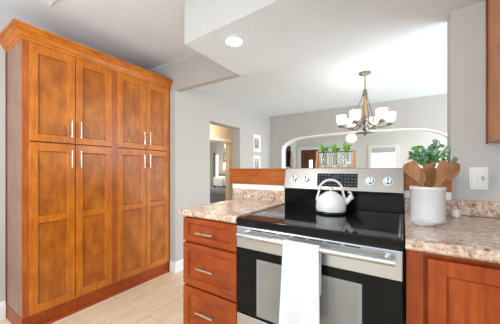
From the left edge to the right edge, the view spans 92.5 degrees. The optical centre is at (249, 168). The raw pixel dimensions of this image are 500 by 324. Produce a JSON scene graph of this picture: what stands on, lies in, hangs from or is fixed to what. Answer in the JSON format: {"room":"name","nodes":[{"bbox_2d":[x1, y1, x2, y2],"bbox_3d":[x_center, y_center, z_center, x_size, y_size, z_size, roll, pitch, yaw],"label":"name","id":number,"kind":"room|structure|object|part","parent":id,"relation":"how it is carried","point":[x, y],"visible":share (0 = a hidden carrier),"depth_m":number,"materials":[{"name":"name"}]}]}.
{"room":"kitchen","nodes":[
{"label":"kitchen","id":0,"kind":"room"},
{"bbox_2d":[0,12,149,301],"bbox_3d":[-2.561,-0.026,1.139,0.120,2.450,4.950,0,0,33],"label":"wall","id":1,"kind":"structure","parent":0,"point":[5,19],"depth_m":1.92,"materials":[{"name":"beige paint"}]},
{"bbox_2d":[0,300,5,319],"bbox_3d":[-2.852,1.129,0.559,0.016,0.140,3.260,0,0,33],"label":"baseboard","id":2,"kind":"structure","parent":1,"relation":"attached to","point":[2,303],"depth_m":1.92,"materials":[{"name":"white paint"}]},
{"bbox_2d":[0,270,184,323],"bbox_3d":[0.094,1.249,3.386,9.500,0.100,12.200,0,0,33],"label":"floor","id":3,"kind":"structure","parent":0,"point":[158,300],"depth_m":2.07,"materials":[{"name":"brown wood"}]},
{"bbox_2d":[0,18,172,323],"bbox_3d":[-1.450,0.081,2.338,0.446,2.236,1.357,0,0,33],"label":"pantry cabinet","id":4,"kind":"object","parent":3,"relation":"on","point":[87,129],"visible":1,"depth_m":2.02,"materials":[{"name":"brown wood"}]},
{"bbox_3d":[-1.809,0.061,1.839,0.368,2.045,0.012,0,0,33],"label":"panel","id":5,"kind":"part","parent":4,"relation":"part of","materials":[{"name":"brown wood"}]},
{"bbox_3d":[-1.549,0.439,1.884,0.020,1.280,0.292,0,0,33],"label":"door","id":6,"kind":"part","parent":4,"relation":"part of","materials":[{"name":"brown wood"}]},
{"bbox_3d":[-1.549,-0.571,1.884,0.020,0.720,0.292,0,0,33],"label":"door","id":7,"kind":"part","parent":4,"relation":"part of","materials":[{"name":"brown wood"}]},
{"bbox_3d":[-1.550,0.440,1.885,0.016,1.162,0.192,0,0,33],"label":"panel","id":8,"kind":"part","parent":4,"relation":"part of","materials":[{"name":"brown wood"}]},
{"bbox_3d":[-1.550,-0.569,1.885,0.016,0.609,0.192,0,0,33],"label":"panel","id":9,"kind":"part","parent":4,"relation":"part of","materials":[{"name":"brown wood"}]},
{"bbox_3d":[-1.449,-0.987,2.337,0.446,0.101,1.357,0,0,33],"label":"crown molding","id":10,"kind":"part","parent":4,"relation":"part of","materials":[{"name":"brown wood"}]},
{"bbox_3d":[-1.387,0.439,2.136,0.020,1.280,0.294,0,0,33],"label":"door","id":11,"kind":"part","parent":4,"relation":"part of","materials":[{"name":"brown wood"}]},
{"bbox_3d":[-1.387,-0.571,2.136,0.020,0.720,0.294,0,0,33],"label":"door","id":12,"kind":"part","parent":4,"relation":"part of","materials":[{"name":"brown wood"}]},
{"bbox_3d":[-1.388,0.440,2.136,0.016,1.162,0.194,0,0,33],"label":"panel","id":13,"kind":"part","parent":4,"relation":"part of","materials":[{"name":"brown wood"}]},
{"bbox_3d":[-1.388,-0.569,2.136,0.016,0.609,0.194,0,0,33],"label":"panel","id":14,"kind":"part","parent":4,"relation":"part of","materials":[{"name":"brown wood"}]},
{"bbox_3d":[-1.293,1.189,2.264,0.016,0.020,1.287,0,0,33],"label":"shoe molding","id":15,"kind":"part","parent":4,"relation":"part of","materials":[{"name":"red wood"}]},
{"bbox_3d":[-1.198,0.439,2.431,0.020,1.280,0.298,0,0,33],"label":"door","id":16,"kind":"part","parent":4,"relation":"part of","materials":[{"name":"brown wood"}]},
{"bbox_3d":[-1.198,0.440,2.432,0.016,1.162,0.198,0,0,33],"label":"panel","id":17,"kind":"part","parent":4,"relation":"part of","materials":[{"name":"brown wood"}]},
{"bbox_3d":[-1.198,-0.571,2.431,0.020,0.720,0.298,0,0,33],"label":"door","id":18,"kind":"part","parent":4,"relation":"part of","materials":[{"name":"brown wood"}]},
{"bbox_3d":[-1.198,-0.569,2.432,0.016,0.609,0.198,0,0,33],"label":"panel","id":19,"kind":"part","parent":4,"relation":"part of","materials":[{"name":"brown wood"}]},
{"bbox_3d":[-1.110,-0.083,2.515,0.035,0.140,0.011,0,0,33],"label":"handle","id":20,"kind":"part","parent":4,"relation":"part of","materials":[{"name":"metal"}]},
{"bbox_3d":[-1.035,0.439,2.685,0.020,1.280,0.293,0,0,33],"label":"door","id":21,"kind":"part","parent":4,"relation":"part of","materials":[{"name":"brown wood"}]},
{"bbox_3d":[-1.035,-0.571,2.685,0.020,0.720,0.293,0,0,33],"label":"door","id":22,"kind":"part","parent":4,"relation":"part of","materials":[{"name":"brown wood"}]},
{"bbox_3d":[-1.036,0.440,2.685,0.016,1.162,0.193,0,0,33],"label":"panel","id":23,"kind":"part","parent":4,"relation":"part of","materials":[{"name":"brown wood"}]},
{"bbox_3d":[-1.036,-0.569,2.685,0.016,0.609,0.193,0,0,33],"label":"panel","id":24,"kind":"part","parent":4,"relation":"part of","materials":[{"name":"brown wood"}]},
{"bbox_2d":[183,216,237,323],"bbox_3d":[-0.084,0.749,1.700,0.434,0.900,0.700,0,0,33],"label":"base cabinet","id":25,"kind":"object","parent":3,"relation":"on","point":[209,246],"visible":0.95,"depth_m":1.44,"materials":[{"name":"red wood"}]},
{"bbox_3d":[-0.266,0.871,1.423,0.135,0.013,0.036,0,0,33],"label":"handle","id":26,"kind":"part","parent":25,"relation":"part of","materials":[{"name":"metal"}]},
{"bbox_3d":[-0.266,0.604,1.423,0.135,0.013,0.036,0,0,33],"label":"handle","id":27,"kind":"part","parent":25,"relation":"part of","materials":[{"name":"metal"}]},
{"bbox_3d":[-0.266,0.388,1.423,0.135,0.013,0.036,0,0,33],"label":"handle","id":28,"kind":"part","parent":25,"relation":"part of","materials":[{"name":"metal"}]},
{"bbox_3d":[-0.248,0.883,1.446,0.340,0.182,0.016,0,0,33],"label":"panel","id":29,"kind":"part","parent":25,"relation":"part of","materials":[{"name":"red wood"}]},
{"bbox_3d":[-0.248,0.603,1.446,0.340,0.178,0.016,0,0,33],"label":"panel","id":30,"kind":"part","parent":25,"relation":"part of","materials":[{"name":"red wood"}]},
{"bbox_3d":[-0.248,0.384,1.446,0.340,0.086,0.016,0,0,33],"label":"panel","id":31,"kind":"part","parent":25,"relation":"part of","materials":[{"name":"red wood"}]},
{"bbox_3d":[-0.249,0.603,1.445,0.426,0.264,0.020,0,0,33],"label":"drawer","id":32,"kind":"part","parent":25,"relation":"part of","materials":[{"name":"red wood"}]},
{"bbox_3d":[-0.249,0.883,1.445,0.426,0.268,0.020,0,0,33],"label":"drawer","id":33,"kind":"part","parent":25,"relation":"part of","materials":[{"name":"red wood"}]},
{"bbox_3d":[-0.249,0.384,1.445,0.426,0.146,0.020,0,0,33],"label":"drawer","id":34,"kind":"part","parent":25,"relation":"part of","materials":[{"name":"red wood"}]},
{"bbox_2d":[179,198,285,223],"bbox_3d":[-0.084,0.278,1.710,0.456,0.040,0.684,0,0,33],"label":"countertop","id":35,"kind":"structure","parent":25,"relation":"on","point":[229,211],"depth_m":1.54,"materials":[{"name":"beige stone"}]},
{"bbox_2d":[210,173,224,202],"bbox_3d":[-0.792,0.674,7.329,1.850,1.050,1.680,0,0,33],"label":"bed","id":36,"kind":"object","parent":3,"relation":"on","point":[217,194],"visible":0.2,"depth_m":6.45,"materials":[{"name":"white fabric"}]},
{"bbox_2d":[210,187,224,202],"bbox_3d":[-0.717,0.781,6.936,1.300,0.395,1.100,0,0,33],"label":"blanket","id":37,"kind":"object","parent":36,"relation":"on","point":[216,194],"depth_m":6.44,"materials":[{"name":"grey fabric"}]},
{"bbox_2d":[213,176,224,185],"bbox_3d":[-1.000,0.413,8.116,0.450,0.328,0.340,0,0,33],"label":"bed pillow","id":38,"kind":"object","parent":36,"relation":"on","point":[217,180],"visible":0.77,"depth_m":7.95,"materials":[{"name":"white fabric"}]},
{"bbox_2d":[236,168,403,323],"bbox_3d":[0.412,0.596,1.345,0.760,1.206,0.740,0,0,33],"label":"stove","id":39,"kind":"object","parent":3,"relation":"on","point":[361,249],"visible":0.95,"depth_m":1.17,"materials":[{"name":"black metal"}]},
{"bbox_3d":[0.253,0.953,1.098,0.754,0.372,0.028,0,0,33],"label":"storage drawer","id":40,"kind":"part","parent":39,"relation":"part of","materials":[{"name":"metal"}]},
{"bbox_3d":[0.324,0.075,1.771,0.056,0.055,0.034,0,0,33],"label":"knob","id":41,"kind":"part","parent":39,"relation":"part of","materials":[{"name":"metal"}]},
{"bbox_2d":[279,239,320,323],"bbox_3d":[0.217,0.508,1.037,0.184,0.378,0.054,0,0,33],"label":"dish towel","id":42,"kind":"object","parent":39,"relation":"hanging from","point":[300,291],"visible":0.99,"depth_m":1.02,"materials":[{"name":"white fabric"}]},
{"bbox_3d":[0.401,0.075,1.721,0.056,0.055,0.034,0,0,33],"label":"knob","id":43,"kind":"part","parent":39,"relation":"part of","materials":[{"name":"metal"}]},
{"bbox_3d":[0.234,0.337,1.055,0.696,0.027,0.060,0,0,33],"label":"handle","id":44,"kind":"part","parent":39,"relation":"part of","materials":[{"name":"metal"}]},
{"bbox_3d":[0.253,0.361,1.097,0.754,0.112,0.030,0,0,33],"label":"oven door","id":45,"kind":"part","parent":39,"relation":"part of","materials":[{"name":"metal"}]},
{"bbox_3d":[0.253,0.588,1.098,0.754,0.342,0.028,0,0,33],"label":"glass","id":46,"kind":"part","parent":39,"relation":"part of","materials":[{"name":"black glass"}]},
{"bbox_2d":[237,204,403,250],"bbox_3d":[0.413,0.283,1.346,0.760,0.042,0.612,0,0,33],"label":"cooktop","id":47,"kind":"object","parent":39,"relation":"in","point":[371,230],"depth_m":1.15,"materials":[{"name":"black glass"}]},
{"bbox_2d":[316,179,353,214],"bbox_3d":[0.495,0.160,1.445,0.194,0.203,0.174,0,0,-26],"label":"tea kettle","id":48,"kind":"object","parent":39,"relation":"on","point":[330,202],"visible":1,"depth_m":1.39,"materials":[{"name":"white ceramic"}]},
{"bbox_3d":[0.486,0.138,1.441,0.088,0.020,0.088,0,0,33],"label":"lid","id":49,"kind":"part","parent":48,"relation":"part of","materials":[{"name":"white ceramic"}]},
{"bbox_3d":[0.486,0.125,1.441,0.165,0.134,0.072,0,0,33],"label":"handle","id":50,"kind":"part","parent":48,"relation":"part of","materials":[{"name":"white metal"}]},
{"bbox_3d":[0.574,0.192,1.420,0.051,0.050,0.044,0,0,33],"label":"spout","id":51,"kind":"part","parent":48,"relation":"part of","materials":[{"name":"white ceramic"}]},
{"bbox_3d":[0.585,0.075,1.616,0.262,0.090,0.021,0,0,33],"label":"display panel","id":52,"kind":"part","parent":39,"relation":"part of","materials":[{"name":"black glass"}]},
{"bbox_3d":[0.595,0.070,1.631,0.760,0.154,0.060,0,0,33],"label":"control panel","id":53,"kind":"part","parent":39,"relation":"part of","materials":[{"name":"metal"}]},
{"bbox_3d":[0.751,0.075,1.497,0.056,0.055,0.034,0,0,33],"label":"knob","id":54,"kind":"part","parent":39,"relation":"part of","materials":[{"name":"metal"}]},
{"bbox_3d":[0.832,0.075,1.445,0.056,0.055,0.034,0,0,33],"label":"knob","id":55,"kind":"part","parent":39,"relation":"part of","materials":[{"name":"metal"}]},
{"bbox_2d":[405,248,499,323],"bbox_3d":[1.305,0.749,0.822,1.292,0.900,0.677,0,0,33],"label":"base cabinet","id":56,"kind":"object","parent":3,"relation":"on","point":[439,289],"visible":0.76,"depth_m":0.82,"materials":[{"name":"red wood"}]},
{"bbox_2d":[405,211,499,263],"bbox_3d":[1.555,0.278,0.658,1.894,0.040,0.684,0,0,33],"label":"countertop","id":57,"kind":"structure","parent":56,"relation":"on","point":[475,238],"depth_m":0.89,"materials":[{"name":"beige stone"}]},
{"bbox_2d":[409,219,442,226],"bbox_3d":[0.804,0.247,1.091,0.146,0.020,0.076,0,0,0],"label":"spoon rest","id":58,"kind":"object","parent":57,"relation":"on","point":[422,222],"visible":1,"depth_m":1.08,"materials":[{"name":"white ceramic"}]},
{"bbox_2d":[409,185,446,223],"bbox_3d":[0.875,0.172,1.183,0.148,0.172,0.148,0,0,33],"label":"utensil crock","id":59,"kind":"object","parent":57,"relation":"on","point":[427,203],"visible":0.91,"depth_m":1.12,"materials":[{"name":"white ceramic"}]},
{"bbox_2d":[403,160,421,186],"bbox_3d":[0.844,0.099,1.183,0.160,0.285,0.022,0,0,12],"label":"wooden spatula","id":60,"kind":"object","parent":59,"relation":"in","point":[412,169],"visible":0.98,"depth_m":1.19,"materials":[{"name":"brown wood"}]},
{"bbox_2d":[418,168,425,186],"bbox_3d":[0.857,0.114,1.177,0.095,0.254,0.040,0,0,33],"label":"wooden spoon","id":61,"kind":"object","parent":59,"relation":"in","point":[422,173],"visible":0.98,"depth_m":1.19,"materials":[{"name":"brown wood"}]},
{"bbox_2d":[422,168,435,186],"bbox_3d":[0.907,0.116,1.207,0.084,0.247,0.018,0,0,0],"label":"wooden turner","id":62,"kind":"object","parent":59,"relation":"in","point":[430,173],"visible":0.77,"depth_m":1.20,"materials":[{"name":"brown wood"}]},
{"bbox_2d":[434,160,454,186],"bbox_3d":[0.898,0.100,1.153,0.148,0.284,0.040,0,0,27],"label":"wooden spatula","id":63,"kind":"object","parent":59,"relation":"in","point":[444,168],"visible":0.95,"depth_m":1.14,"materials":[{"name":"brown wood"}]},
{"bbox_2d":[437,162,459,186],"bbox_3d":[0.930,0.104,1.188,0.183,0.276,0.032,0,0,23],"label":"wooden spoon","id":64,"kind":"object","parent":59,"relation":"in","point":[456,171],"visible":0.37,"depth_m":1.17,"materials":[{"name":"brown wood"}]},
{"bbox_2d":[450,157,457,162],"bbox_3d":[0.952,0.090,1.204,0.157,0.303,0.015,0,0,20],"label":"leaf","id":65,"kind":"object","parent":59,"relation":"in","point":[454,159],"visible":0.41,"depth_m":1.18,"materials":[{"name":"green plant"}]},
{"bbox_2d":[451,205,460,217],"bbox_3d":[1.102,0.225,1.280,0.040,0.065,0.040,0,0,33],"label":"salt shaker","id":66,"kind":"object","parent":57,"relation":"on","point":[455,212],"visible":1,"depth_m":1.27,"materials":[{"name":"white ceramic"}]},
{"bbox_3d":[0.850,0.697,0.724,0.502,0.755,0.020,0,0,33],"label":"door","id":67,"kind":"part","parent":56,"relation":"part of","materials":[{"name":"red wood"}]},
{"bbox_3d":[0.850,0.697,0.725,0.402,0.655,0.016,0,0,33],"label":"panel","id":68,"kind":"part","parent":56,"relation":"part of","materials":[{"name":"red wood"}]},
{"bbox_3d":[1.072,0.594,6.132,0.220,1.210,0.220,0,0,33],"label":"pedestal","id":69,"kind":"object","parent":3,"relation":"on","visible":0},
{"bbox_2d":[290,151,293,167],"bbox_3d":[1.072,-0.231,6.132,0.110,0.440,0.110,0,0,33],"label":"vase","id":70,"kind":"object","parent":69,"relation":"on","point":[291,156],"visible":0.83,"depth_m":6.10,"materials":[{"name":"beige ceramic"}]},
{"bbox_2d":[0,0,198,69],"bbox_3d":[-0.586,-1.301,-0.238,4.930,0.100,4.766,0,0,33],"label":"ceiling","id":71,"kind":"structure","parent":0,"point":[147,34],"depth_m":2.07,"materials":[{"name":"white paint"}]},
{"bbox_2d":[40,0,56,4],"bbox_3d":[-1.474,-1.246,1.596,0.305,0.009,0.335,0,0,33],"label":"ceiling vent","id":72,"kind":"object","parent":71,"relation":"in","point":[50,2],"visible":1,"depth_m":1.77,"materials":[{"name":"white paint"}]},
{"bbox_2d":[150,53,240,269],"bbox_3d":[-0.681,-0.025,2.695,1.363,2.449,0.069,0,0,33],"label":"wall","id":73,"kind":"structure","parent":0,"point":[174,96],"depth_m":2.78,"materials":[{"name":"beige paint"}]},
{"bbox_2d":[170,260,175,272],"bbox_3d":[-0.895,1.137,2.782,0.096,0.125,0.016,0,0,33],"label":"baseboard","id":74,"kind":"structure","parent":73,"relation":"attached to","point":[172,263],"depth_m":2.77,"materials":[{"name":"white paint"}]},
{"bbox_2d":[210,142,224,187],"bbox_3d":[-0.511,-0.051,8.230,2.850,2.500,0.100,0,0,33],"label":"wall","id":75,"kind":"structure","parent":0,"point":[218,148],"depth_m":8.62,"materials":[{"name":"beige paint"}]},
{"bbox_2d":[214,153,215,187],"bbox_3d":[-1.280,0.161,8.605,0.066,1.476,0.043,0,0,33],"label":"curtain","id":76,"kind":"object","parent":75,"relation":"hanging from","point":[214,153],"visible":0.66,"depth_m":8.59,"materials":[{"name":"grey fabric"}]},
{"bbox_2d":[216,155,217,175],"bbox_3d":[-1.186,-0.091,8.594,0.103,0.827,0.011,0,0,33],"label":"window","id":77,"kind":"structure","parent":75,"relation":"in","point":[216,155],"depth_m":8.59,"materials":[{"name":"white glass"}]},
{"bbox_2d":[210,124,231,200],"bbox_3d":[-0.539,0.024,5.455,0.100,2.350,4.200,0,0,33],"label":"wall","id":78,"kind":"structure","parent":0,"point":[215,131],"depth_m":5.47,"materials":[{"name":"beige paint"}]},
{"bbox_2d":[210,136,231,142],"bbox_3d":[-0.648,-0.641,5.163,0.029,0.080,0.790,0,0,33],"label":"trim","id":79,"kind":"structure","parent":78,"relation":"attached to","point":[211,137],"depth_m":5.17,"materials":[{"name":"white paint"}]},
{"bbox_2d":[180,88,269,259],"bbox_3d":[-0.283,0.083,3.825,0.160,2.232,2.262,0,0,33],"label":"wall","id":80,"kind":"structure","parent":0,"point":[199,109],"depth_m":3.18,"materials":[{"name":"beige paint"}]},
{"bbox_2d":[176,259,182,272],"bbox_3d":[-0.698,1.137,3.015,0.016,0.125,0.588,0,0,33],"label":"baseboard","id":81,"kind":"structure","parent":80,"relation":"attached to","point":[179,264],"depth_m":2.80,"materials":[{"name":"white paint"}]},
{"bbox_2d":[253,134,260,151],"bbox_3d":[0.120,-0.460,4.281,0.023,0.307,0.245,0,0,33],"label":"framed picture","id":82,"kind":"object","parent":80,"relation":"attached to","point":[256,138],"visible":1,"depth_m":4.28,"materials":[{"name":"white paint"}]},
{"bbox_2d":[255,138,258,148],"bbox_3d":[0.120,-0.460,4.281,0.001,0.187,0.145,0,0,33],"label":"print","id":83,"kind":"object","parent":82,"relation":"attached to","point":[256,139],"depth_m":4.29},
{"bbox_2d":[253,155,260,167],"bbox_3d":[0.120,-0.089,4.281,0.023,0.307,0.245,0,0,33],"label":"framed picture","id":84,"kind":"object","parent":80,"relation":"attached to","point":[256,159],"visible":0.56,"depth_m":4.28,"materials":[{"name":"white paint"}]},
{"bbox_2d":[255,159,258,167],"bbox_3d":[0.120,-0.089,4.281,0.001,0.187,0.145,0,0,33],"label":"print","id":85,"kind":"object","parent":84,"relation":"attached to","point":[256,160],"depth_m":4.29},
{"bbox_2d":[286,141,295,167],"bbox_3d":[0.705,0.024,5.875,0.120,2.350,1.951,0,0,33],"label":"wall","id":86,"kind":"structure","parent":0,"point":[293,144],"depth_m":6.57,"materials":[{"name":"white paint"}]},
{"bbox_2d":[286,146,290,166],"bbox_3d":[0.991,-0.326,6.184,0.026,0.550,0.280,0,0,33],"label":"wall mirror","id":87,"kind":"object","parent":86,"relation":"attached to","point":[288,149],"visible":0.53,"depth_m":6.16,"materials":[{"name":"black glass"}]},
{"bbox_2d":[197,22,446,116],"bbox_3d":[1.661,-1.083,2.667,4.684,0.100,2.413,0,0,33],"label":"ceiling","id":88,"kind":"structure","parent":0,"point":[412,64],"depth_m":2.73,"materials":[{"name":"white paint"}]},
{"bbox_2d":[336,71,395,135],"bbox_3d":[1.235,-0.695,2.570,0.566,0.675,0.566,0,0,33],"label":"chandelier","id":89,"kind":"object","parent":88,"relation":"hanging from","point":[382,113],"visible":1,"depth_m":2.55,"materials":[{"name":"white glass"}]},
{"bbox_3d":[1.008,-0.539,2.643,0.106,0.100,0.106,0,0,33],"label":"lamp shade","id":90,"kind":"part","parent":89,"relation":"part of","materials":[{"name":"white glass"}]},
{"bbox_3d":[1.098,-0.480,2.616,0.256,0.090,0.067,0,0,16],"label":"arm","id":91,"kind":"part","parent":89,"relation":"part of","materials":[{"name":"silver metal"}]},
{"bbox_3d":[1.184,-0.539,2.803,0.106,0.100,0.106,0,0,33],"label":"lamp shade","id":92,"kind":"part","parent":89,"relation":"part of","materials":[{"name":"white glass"}]},
{"bbox_3d":[1.059,-0.539,2.410,0.106,0.100,0.106,0,0,33],"label":"lamp shade","id":93,"kind":"part","parent":89,"relation":"part of","materials":[{"name":"white glass"}]},
{"bbox_3d":[1.120,-0.480,2.481,0.067,0.090,0.255,0,0,41],"label":"arm","id":94,"kind":"part","parent":89,"relation":"part of","materials":[{"name":"silver metal"}]},
{"bbox_3d":[1.235,-0.892,2.570,0.056,0.212,0.056,0,0,33],"label":"stem","id":95,"kind":"part","parent":89,"relation":"part of","materials":[{"name":"silver metal"}]},
{"bbox_3d":[1.411,-0.539,2.730,0.106,0.100,0.106,0,0,33],"label":"lamp shade","id":96,"kind":"part","parent":89,"relation":"part of","materials":[{"name":"white glass"}]},
{"bbox_3d":[1.272,-0.480,2.431,0.067,0.090,0.256,0,0,-8],"label":"arm","id":97,"kind":"part","parent":89,"relation":"part of","materials":[{"name":"silver metal"}]},
{"bbox_3d":[1.371,-0.480,2.524,0.256,0.090,0.067,0,0,16],"label":"arm","id":98,"kind":"part","parent":89,"relation":"part of","materials":[{"name":"silver metal"}]},
{"bbox_3d":[1.286,-0.539,2.338,0.106,0.100,0.106,0,0,33],"label":"lamp shade","id":99,"kind":"part","parent":89,"relation":"part of","materials":[{"name":"white glass"}]},
{"bbox_3d":[1.462,-0.539,2.498,0.106,0.100,0.106,0,0,33],"label":"lamp shade","id":100,"kind":"part","parent":89,"relation":"part of","materials":[{"name":"white glass"}]},
{"bbox_2d":[184,0,485,74],"bbox_3d":[1.063,-1.081,1.069,3.326,0.338,0.867,0,0,33],"label":"ceiling","id":101,"kind":"structure","parent":0,"point":[272,33],"depth_m":1.55,"materials":[{"name":"beige paint"}]},
{"bbox_2d":[225,36,242,45],"bbox_3d":[-0.114,-0.906,1.705,0.124,0.011,0.124,0,0,33],"label":"recessed light","id":102,"kind":"object","parent":101,"relation":"in","point":[232,41],"visible":1,"depth_m":1.69,"materials":[{"name":"white paint"}]},
{"bbox_2d":[270,93,446,167],"bbox_3d":[2.267,0.083,3.610,4.684,2.232,0.130,0,0,33],"label":"wall","id":103,"kind":"structure","parent":0,"point":[428,112],"depth_m":3.95,"materials":[{"name":"beige paint"}]},
{"bbox_2d":[281,128,446,167],"bbox_3d":[1.724,0.291,3.960,2.575,1.815,0.148,0,0,33],"label":"trim","id":104,"kind":"structure","parent":103,"relation":"attached to","point":[283,149],"depth_m":4.00,"materials":[{"name":"white paint"}]},
{"bbox_2d":[235,1,499,323],"bbox_3d":[1.278,0.144,1.357,3.275,2.110,0.150,0,0,33],"label":"wall","id":105,"kind":"structure","parent":0,"point":[466,26],"depth_m":1.34,"materials":[{"name":"beige paint"}]},
{"bbox_2d":[234,188,284,201],"bbox_3d":[0.077,0.217,2.026,0.522,0.086,0.020,0,0,33],"label":"backsplash","id":106,"kind":"structure","parent":105,"relation":"attached to","point":[271,195],"depth_m":2.01,"materials":[{"name":"beige stone"}]},
{"bbox_2d":[229,168,451,191],"bbox_3d":[0.513,0.063,1.827,1.560,0.136,0.180,0,0,33],"label":"bar ledge","id":107,"kind":"object","parent":105,"relation":"on","point":[259,176],"visible":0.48,"depth_m":1.97,"materials":[{"name":"brown wood"}]},
{"bbox_2d":[315,150,355,167],"bbox_3d":[0.628,-0.071,1.765,0.283,0.132,0.080,0,0,33],"label":"stand","id":108,"kind":"object","parent":107,"relation":"on","point":[353,151],"visible":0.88,"depth_m":1.74,"materials":[{"name":"brown wood"}]},
{"bbox_3d":[0.520,-0.077,1.835,0.012,0.122,0.080,0,0,33],"label":"frame","id":109,"kind":"part","parent":108,"relation":"part of","materials":[{"name":"brown wood"}]},
{"bbox_2d":[321,153,328,166],"bbox_3d":[0.564,-0.066,1.807,0.060,0.100,0.060,0,0,33],"label":"glass jar","id":110,"kind":"object","parent":108,"relation":"in","point":[324,157],"visible":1,"depth_m":1.78,"materials":[{"name":"white"}]},
{"bbox_2d":[317,145,329,152],"bbox_3d":[0.560,-0.106,1.804,0.083,0.157,0.076,0,0,-41],"label":"plant sprig","id":111,"kind":"object","parent":110,"relation":"in","point":[322,148],"visible":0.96,"depth_m":1.80,"materials":[{"name":"green plant"}]},
{"bbox_2d":[331,153,339,166],"bbox_3d":[0.628,-0.066,1.765,0.060,0.100,0.060,0,0,33],"label":"glass jar","id":112,"kind":"object","parent":108,"relation":"in","point":[335,159],"visible":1,"depth_m":1.74,"materials":[{"name":"white"}]},
{"bbox_2d":[331,144,339,152],"bbox_3d":[0.627,-0.109,1.765,0.083,0.162,0.059,0,0,33],"label":"plant sprig","id":113,"kind":"object","parent":112,"relation":"in","point":[334,147],"visible":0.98,"depth_m":1.76,"materials":[{"name":"green plant"}]},
{"bbox_3d":[0.628,-0.011,1.765,0.267,0.010,0.076,0,0,33],"label":"board","id":114,"kind":"part","parent":108,"relation":"part of","materials":[{"name":"brown wood"}]},
{"bbox_3d":[0.628,-0.126,1.765,0.283,0.007,0.007,0,0,33],"label":"rail","id":115,"kind":"part","parent":108,"relation":"part of","materials":[{"name":"brown wood"}]},
{"bbox_2d":[342,153,350,166],"bbox_3d":[0.693,-0.066,1.724,0.060,0.100,0.060,0,0,33],"label":"glass jar","id":116,"kind":"object","parent":108,"relation":"in","point":[346,158],"visible":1,"depth_m":1.70,"materials":[{"name":"white"}]},
{"bbox_2d":[342,142,351,150],"bbox_3d":[0.697,-0.110,1.724,0.075,0.164,0.057,0,0,33],"label":"plant sprig","id":117,"kind":"object","parent":116,"relation":"in","point":[345,147],"visible":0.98,"depth_m":1.72,"materials":[{"name":"green plant"}]},
{"bbox_3d":[0.737,-0.077,1.695,0.012,0.122,0.080,0,0,33],"label":"frame","id":118,"kind":"part","parent":108,"relation":"part of","materials":[{"name":"brown wood"}]},
{"bbox_2d":[407,139,449,167],"bbox_3d":[1.080,-0.093,1.461,0.206,0.175,0.180,0,0,33],"label":"potted plant","id":119,"kind":"object","parent":107,"relation":"on","point":[421,155],"visible":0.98,"depth_m":1.43,"materials":[{"name":"green plant"}]},
{"bbox_3d":[1.090,-0.019,1.457,0.068,0.028,0.068,0,0,33],"label":"pot","id":120,"kind":"part","parent":119,"relation":"part of","materials":[{"name":"ceramic"}]},
{"bbox_2d":[233,184,450,199],"bbox_3d":[0.491,0.152,1.760,1.525,0.042,0.020,0,0,33],"label":"trim","id":121,"kind":"structure","parent":105,"relation":"attached to","point":[240,186],"depth_m":1.97,"materials":[{"name":"white paint"}]},
{"bbox_2d":[405,197,499,217],"bbox_3d":[1.752,0.215,0.966,1.894,0.085,0.044,0,0,33],"label":"backsplash","id":122,"kind":"structure","parent":105,"relation":"attached to","point":[491,209],"depth_m":1.31,"materials":[{"name":"beige stone"}]},
{"bbox_2d":[469,167,488,189],"bbox_3d":[1.248,0.051,1.305,0.079,0.124,0.017,0,0,33],"label":"switch plate","id":123,"kind":"object","parent":105,"relation":"attached to","point":[478,176],"visible":1,"depth_m":1.31,"materials":[{"name":"white plastic"}]},
{"bbox_2d":[486,0,499,143],"bbox_3d":[1.552,-0.521,0.915,0.876,0.780,0.346,0,0,33],"label":"upper cabinet","id":124,"kind":"object","parent":105,"relation":"attached to","point":[492,6],"visible":1,"depth_m":1.21,"materials":[{"name":"brown wood"}]},
{"bbox_2d":[296,131,446,167],"bbox_3d":[3.090,0.024,5.574,4.460,2.350,0.120,0,0,33],"label":"wall","id":125,"kind":"structure","parent":0,"point":[406,140],"depth_m":5.62,"materials":[{"name":"greige paint"}]},
{"bbox_2d":[301,150,318,167],"bbox_3d":[1.608,0.338,6.431,0.482,1.702,0.034,0,0,33],"label":"door","id":126,"kind":"structure","parent":125,"relation":"in","point":[308,157],"depth_m":6.44,"materials":[{"name":"red wood"}]},
{"bbox_3d":[1.628,0.028,6.403,0.096,0.542,0.003,0,0,33],"label":"pane","id":127,"kind":"part","parent":126,"relation":"part of","materials":[{"name":"white glass"}]},
{"bbox_2d":[298,146,321,167],"bbox_3d":[1.607,0.303,6.439,0.672,1.792,0.023,0,0,33],"label":"trim","id":128,"kind":"structure","parent":125,"relation":"attached to","point":[299,148],"depth_m":6.51,"materials":[{"name":"white paint"}]},
{"bbox_2d":[369,144,398,167],"bbox_3d":[3.060,-0.098,5.491,0.614,0.915,0.048,0,0,33],"label":"window","id":129,"kind":"structure","parent":125,"relation":"in","point":[380,156],"depth_m":5.49,"materials":[{"name":"white glass"}]},
{"bbox_2d":[372,147,394,152],"bbox_3d":[3.055,-0.436,5.484,0.474,0.110,0.030,0,0,33],"label":"blind","id":130,"kind":"object","parent":129,"relation":"attached to","point":[374,149],"depth_m":5.48,"materials":[{"name":"white fabric"}]},
{"bbox_3d":[2.445,-1.201,4.829,4.900,0.100,2.071,0,0,33],"label":"ceiling","id":131,"kind":"structure","parent":0,"visible":0},
{"bbox_2d":[346,134,356,142],"bbox_3d":[2.057,-0.843,4.859,0.210,0.615,0.209,0,0,33],"label":"pendant light","id":132,"kind":"object","parent":131,"relation":"hanging from","point":[350,138],"visible":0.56,"depth_m":4.79,"materials":[{"name":"white glass"}]}
]}

